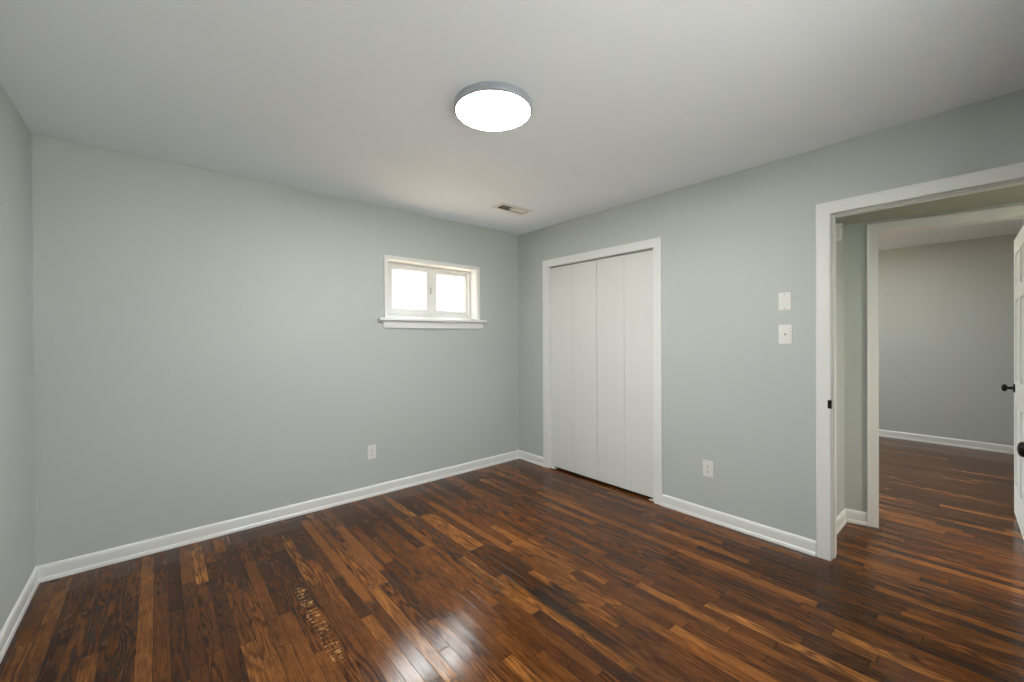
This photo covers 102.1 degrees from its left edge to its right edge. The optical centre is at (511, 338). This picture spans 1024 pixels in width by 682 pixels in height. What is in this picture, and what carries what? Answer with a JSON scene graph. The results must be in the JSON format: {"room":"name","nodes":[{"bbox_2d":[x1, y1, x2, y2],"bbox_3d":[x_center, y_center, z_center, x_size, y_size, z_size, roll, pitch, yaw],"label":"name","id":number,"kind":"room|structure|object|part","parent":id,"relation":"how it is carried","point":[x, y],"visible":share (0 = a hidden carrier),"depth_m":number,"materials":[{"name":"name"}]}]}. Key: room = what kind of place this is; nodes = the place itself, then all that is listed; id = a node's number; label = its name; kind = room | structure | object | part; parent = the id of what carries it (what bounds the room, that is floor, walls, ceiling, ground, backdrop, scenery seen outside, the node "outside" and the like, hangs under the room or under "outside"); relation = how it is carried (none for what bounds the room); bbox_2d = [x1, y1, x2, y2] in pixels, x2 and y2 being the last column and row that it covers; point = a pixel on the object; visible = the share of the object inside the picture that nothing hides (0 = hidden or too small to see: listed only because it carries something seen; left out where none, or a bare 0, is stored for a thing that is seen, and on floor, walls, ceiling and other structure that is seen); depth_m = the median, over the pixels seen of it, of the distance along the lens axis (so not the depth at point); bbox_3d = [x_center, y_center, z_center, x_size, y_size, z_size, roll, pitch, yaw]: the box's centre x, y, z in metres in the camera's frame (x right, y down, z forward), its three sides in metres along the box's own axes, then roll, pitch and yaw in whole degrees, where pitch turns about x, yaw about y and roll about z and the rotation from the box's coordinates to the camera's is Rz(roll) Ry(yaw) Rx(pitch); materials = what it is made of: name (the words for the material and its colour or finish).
{"room":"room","nodes":[
{"label":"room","id":0,"kind":"room"},
{"bbox_2d":[0,83,35,630],"bbox_3d":[-1.350,0.106,0.697,0.120,2.440,3.974,0,0,-41],"label":"wall","id":1,"kind":"structure","parent":0,"point":[17,452],"depth_m":1.96,"materials":[{"name":"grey paint"}]},
{"bbox_2d":[0,567,38,662],"bbox_3d":[-1.332,1.281,0.790,0.016,0.090,3.854,0,0,-41],"label":"baseboard","id":2,"kind":"structure","parent":1,"relation":"attached to","point":[7,633],"depth_m":1.92,"materials":[{"name":"white wood"}]},
{"bbox_2d":[32,134,518,565],"bbox_3d":[0.282,0.084,4.819,7.960,2.440,0.170,0,0,-41],"label":"wall","id":3,"kind":"structure","parent":0,"point":[211,347],"depth_m":2.81,"materials":[{"name":"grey paint"}]},
{"bbox_2d":[36,450,518,582],"bbox_3d":[-1.251,1.271,3.385,3.512,0.090,0.016,0,0,-41],"label":"baseboard","id":4,"kind":"structure","parent":3,"relation":"attached to","point":[70,566],"depth_m":2.84,"materials":[{"name":"white wood"}]},
{"bbox_2d":[367,444,375,459],"bbox_3d":[-1.172,0.946,3.458,0.072,0.117,0.008,0,0,-41],"label":"wall outlet","id":5,"kind":"object","parent":3,"relation":"attached to","point":[371,449],"visible":1,"depth_m":3.45,"materials":[{"name":"white plastic"}]},
{"bbox_2d":[378,254,486,328],"bbox_3d":[-0.757,-0.408,3.913,1.120,0.624,0.237,0,0,-41],"label":"window","id":6,"kind":"structure","parent":3,"relation":"in","point":[431,318],"depth_m":3.91,"materials":[{"name":"white wood"}]},
{"bbox_3d":[-0.943,-0.447,3.795,0.464,0.441,0.026,0,0,-41],"label":"sash","id":7,"kind":"part","parent":6,"relation":"part of","materials":[{"name":"white glass"}]},
{"bbox_3d":[-0.796,-0.439,3.949,0.929,0.487,0.060,0,0,-41],"label":"frame","id":8,"kind":"part","parent":6,"relation":"part of","materials":[{"name":"white plastic"}]},
{"bbox_3d":[-0.755,-0.178,3.914,1.120,0.036,0.237,0,0,-41],"label":"sill","id":9,"kind":"part","parent":6,"relation":"part of","materials":[{"name":"white wood"}]},
{"bbox_3d":[-0.639,-0.450,4.098,0.462,0.441,0.026,0,0,-41],"label":"sash","id":10,"kind":"part","parent":6,"relation":"part of","materials":[{"name":"white glass"}]},
{"bbox_2d":[0,436,1023,681],"bbox_3d":[2.210,1.362,2.576,7.960,0.120,6.084,0,0,-41],"label":"floor","id":11,"kind":"structure","parent":0,"point":[518,570],"depth_m":2.10,"materials":[{"name":"brown wood"}]},
{"bbox_2d":[0,0,1023,250],"bbox_3d":[2.197,-1.258,2.567,7.960,0.240,6.084,0,0,-41],"label":"ceiling","id":12,"kind":"structure","parent":0,"point":[632,100],"depth_m":1.82,"materials":[{"name":"paint"}]},
{"bbox_2d":[454,81,531,130],"bbox_3d":[-0.090,-1.104,1.986,0.374,0.040,0.374,0,0,-41],"label":"ceiling light","id":13,"kind":"object","parent":12,"relation":"in","point":[488,105],"visible":1,"depth_m":1.93,"materials":[{"name":"white plastic"}]},
{"bbox_2d":[491,203,533,215],"bbox_3d":[0.006,-1.177,3.605,0.354,0.104,0.160,0,0,-41],"label":"ceiling vent","id":14,"kind":"object","parent":12,"relation":"in","point":[504,207],"visible":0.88,"depth_m":3.61,"materials":[{"name":"metal"}]},
{"bbox_2d":[518,89,1023,540],"bbox_3d":[2.001,0.084,2.366,0.120,2.440,5.794,0,0,-41],"label":"wall","id":15,"kind":"structure","parent":0,"point":[740,400],"depth_m":2.76,"materials":[{"name":"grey paint"}]},
{"bbox_2d":[519,450,543,466],"bbox_3d":[0.201,1.261,4.377,0.016,0.090,0.395,0,0,-41],"label":"baseboard","id":16,"kind":"structure","parent":15,"relation":"attached to","point":[523,455],"depth_m":4.37,"materials":[{"name":"white wood"}]},
{"bbox_2d":[551,260,597,479],"bbox_3d":[0.590,0.296,3.982,0.045,2.018,0.577,0,0,-41],"label":"door","id":17,"kind":"structure","parent":15,"relation":"in","point":[574,437],"depth_m":3.96,"materials":[{"name":"white paint"}]},
{"bbox_3d":[0.499,0.285,4.094,0.030,1.996,0.287,0,0,-41],"label":"panel","id":18,"kind":"part","parent":17,"relation":"part of","materials":[{"name":"white paint"}]},
{"bbox_3d":[0.687,0.285,3.875,0.030,1.996,0.287,0,0,-41],"label":"panel","id":19,"kind":"part","parent":17,"relation":"part of","materials":[{"name":"white paint"}]},
{"bbox_2d":[542,237,662,504],"bbox_3d":[0.791,0.254,3.772,0.134,2.101,1.310,0,0,-41],"label":"trim","id":20,"kind":"structure","parent":15,"relation":"attached to","point":[655,244],"depth_m":3.45,"materials":[{"name":"white wood"}]},
{"bbox_2d":[597,250,653,500],"bbox_3d":[0.968,0.296,3.540,0.045,2.018,0.577,0,0,-41],"label":"door","id":21,"kind":"structure","parent":15,"relation":"in","point":[625,378],"depth_m":3.52,"materials":[{"name":"white paint"}]},
{"bbox_3d":[0.877,0.285,3.653,0.030,1.996,0.287,0,0,-41],"label":"panel","id":22,"kind":"part","parent":21,"relation":"part of","materials":[{"name":"white paint"}]},
{"bbox_3d":[1.065,0.285,3.433,0.030,1.996,0.287,0,0,-41],"label":"panel","id":23,"kind":"part","parent":21,"relation":"part of","materials":[{"name":"white paint"}]},
{"bbox_2d":[703,460,712,477],"bbox_3d":[1.407,0.933,2.970,0.008,0.117,0.072,0,0,-41],"label":"wall outlet","id":24,"kind":"object","parent":15,"relation":"attached to","point":[707,465],"visible":1,"depth_m":2.97,"materials":[{"name":"white plastic"}]},
{"bbox_2d":[661,494,815,556],"bbox_3d":[1.496,1.260,2.863,0.016,0.090,1.003,0,0,-41],"label":"baseboard","id":25,"kind":"structure","parent":15,"relation":"attached to","point":[786,539],"depth_m":2.78,"materials":[{"name":"white wood"}]},
{"bbox_2d":[778,292,790,310],"bbox_3d":[1.714,-0.236,2.601,0.007,0.114,0.070,0,0,-41],"label":"blank wall plate","id":26,"kind":"object","parent":15,"relation":"attached to","point":[784,299],"visible":1,"depth_m":2.60,"materials":[{"name":"white plastic"}]},
{"bbox_2d":[778,324,791,343],"bbox_3d":[1.713,-0.029,2.596,0.017,0.122,0.076,0,0,-41],"label":"light switch","id":27,"kind":"object","parent":15,"relation":"attached to","point":[784,331],"visible":1,"depth_m":2.60,"materials":[{"name":"white plastic"}]},
{"bbox_2d":[816,162,1023,560],"bbox_3d":[2.166,0.251,2.178,0.153,2.106,0.900,0,0,-41],"label":"trim","id":28,"kind":"structure","parent":15,"relation":"attached to","point":[826,421],"depth_m":2.44,"materials":[{"name":"white wood"}]},
{"bbox_3d":[1.866,0.383,2.429,0.022,0.058,0.017,0,0,-41],"label":"strike plate","id":29,"kind":"part","parent":28,"relation":"part of","materials":[{"name":"black metal"}]},
{"bbox_3d":[2.217,0.250,2.222,0.018,2.106,0.900,0,0,-41],"label":"hall casing","id":30,"kind":"part","parent":28,"relation":"part of","materials":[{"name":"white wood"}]},
{"bbox_2d":[836,219,844,515],"bbox_3d":[2.140,0.082,2.820,0.682,2.440,0.100,0,0,-41],"label":"wall","id":31,"kind":"structure","parent":0,"point":[839,243],"depth_m":2.88,"materials":[{"name":"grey paint"}]},
{"bbox_2d":[836,223,842,240],"bbox_3d":[2.139,-0.704,2.716,0.032,0.111,0.056,0,0,-41],"label":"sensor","id":32,"kind":"object","parent":31,"relation":"attached to","point":[838,225],"visible":0.59,"depth_m":2.70,"materials":[{"name":"white plastic"}]},
{"bbox_2d":[837,508,846,533],"bbox_3d":[2.153,1.257,2.754,0.601,0.090,0.016,0,0,-41],"label":"baseboard","id":33,"kind":"structure","parent":31,"relation":"attached to","point":[841,518],"depth_m":2.85,"materials":[{"name":"white wood"}]},
{"bbox_2d":[836,184,1023,223],"bbox_3d":[3.439,-0.841,1.825,1.374,0.050,3.102,0,0,-41],"label":"ceiling","id":34,"kind":"structure","parent":0,"point":[1014,194],"depth_m":2.52,"materials":[{"name":"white paint"}]},
{"bbox_2d":[844,202,1023,511],"bbox_3d":[3.657,0.077,2.096,3.360,2.440,0.100,0,0,35],"label":"wall","id":35,"kind":"structure","parent":0,"point":[855,234],"depth_m":2.91,"materials":[{"name":"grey paint"}]},
{"bbox_2d":[845,508,867,525],"bbox_3d":[2.424,1.255,2.912,0.128,0.090,0.016,0,0,35],"label":"baseboard","id":36,"kind":"structure","parent":35,"relation":"attached to","point":[852,516],"depth_m":2.91,"materials":[{"name":"white wood"}]},
{"bbox_2d":[867,205,1023,527],"bbox_3d":[2.828,0.253,2.688,0.804,2.092,0.132,0,0,35],"label":"trim","id":37,"kind":"structure","parent":35,"relation":"attached to","point":[1014,212],"depth_m":2.84,"materials":[{"name":"white wood"}]},
{"bbox_2d":[1001,225,1023,539],"bbox_3d":[3.411,0.278,2.800,0.808,2.010,0.100,0,0,-43],"label":"door","id":38,"kind":"structure","parent":35,"relation":"in","point":[1018,386],"depth_m":2.83,"materials":[{"name":"white paint"}]},
{"bbox_3d":[3.633,0.359,3.044,0.054,0.054,0.045,0,0,-43],"label":"knob","id":39,"kind":"part","parent":38,"relation":"part of","materials":[{"name":"black metal"}]},
{"bbox_3d":[3.550,-0.493,2.886,0.250,0.230,0.031,0,0,-43],"label":"panel","id":40,"kind":"part","parent":38,"relation":"part of","materials":[{"name":"white paint"}]},
{"bbox_3d":[3.553,0.012,2.888,0.250,0.580,0.031,0,0,-43],"label":"panel","id":41,"kind":"part","parent":38,"relation":"part of","materials":[{"name":"white paint"}]},
{"bbox_3d":[3.556,0.772,2.890,0.250,0.580,0.031,0,0,-43],"label":"panel","id":42,"kind":"part","parent":38,"relation":"part of","materials":[{"name":"white paint"}]},
{"bbox_3d":[3.301,-0.491,2.655,0.250,0.230,0.031,0,0,-43],"label":"panel","id":43,"kind":"part","parent":38,"relation":"part of","materials":[{"name":"white paint"}]},
{"bbox_3d":[3.304,0.014,2.656,0.250,0.580,0.031,0,0,-43],"label":"panel","id":44,"kind":"part","parent":38,"relation":"part of","materials":[{"name":"white paint"}]},
{"bbox_3d":[3.308,0.774,2.659,0.250,0.580,0.031,0,0,-43],"label":"panel","id":45,"kind":"part","parent":38,"relation":"part of","materials":[{"name":"white paint"}]},
{"bbox_2d":[878,233,1017,445],"bbox_3d":[5.199,0.058,5.101,0.120,2.440,5.794,0,0,-41],"label":"wall","id":46,"kind":"structure","parent":0,"point":[946,309],"depth_m":4.96,"materials":[{"name":"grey paint"}]},
{"bbox_2d":[879,429,1013,453],"bbox_3d":[5.153,1.234,5.061,0.016,0.090,5.794,0,0,-41],"label":"baseboard","id":47,"kind":"structure","parent":46,"relation":"attached to","point":[1008,449],"depth_m":4.96,"materials":[{"name":"white wood"}]},
{"bbox_2d":[1017,442,1023,456],"bbox_3d":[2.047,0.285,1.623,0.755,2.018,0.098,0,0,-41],"label":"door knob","id":48,"kind":"structure","parent":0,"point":[1020,447],"depth_m":1.44,"materials":[{"name":"black metal"}]}
]}

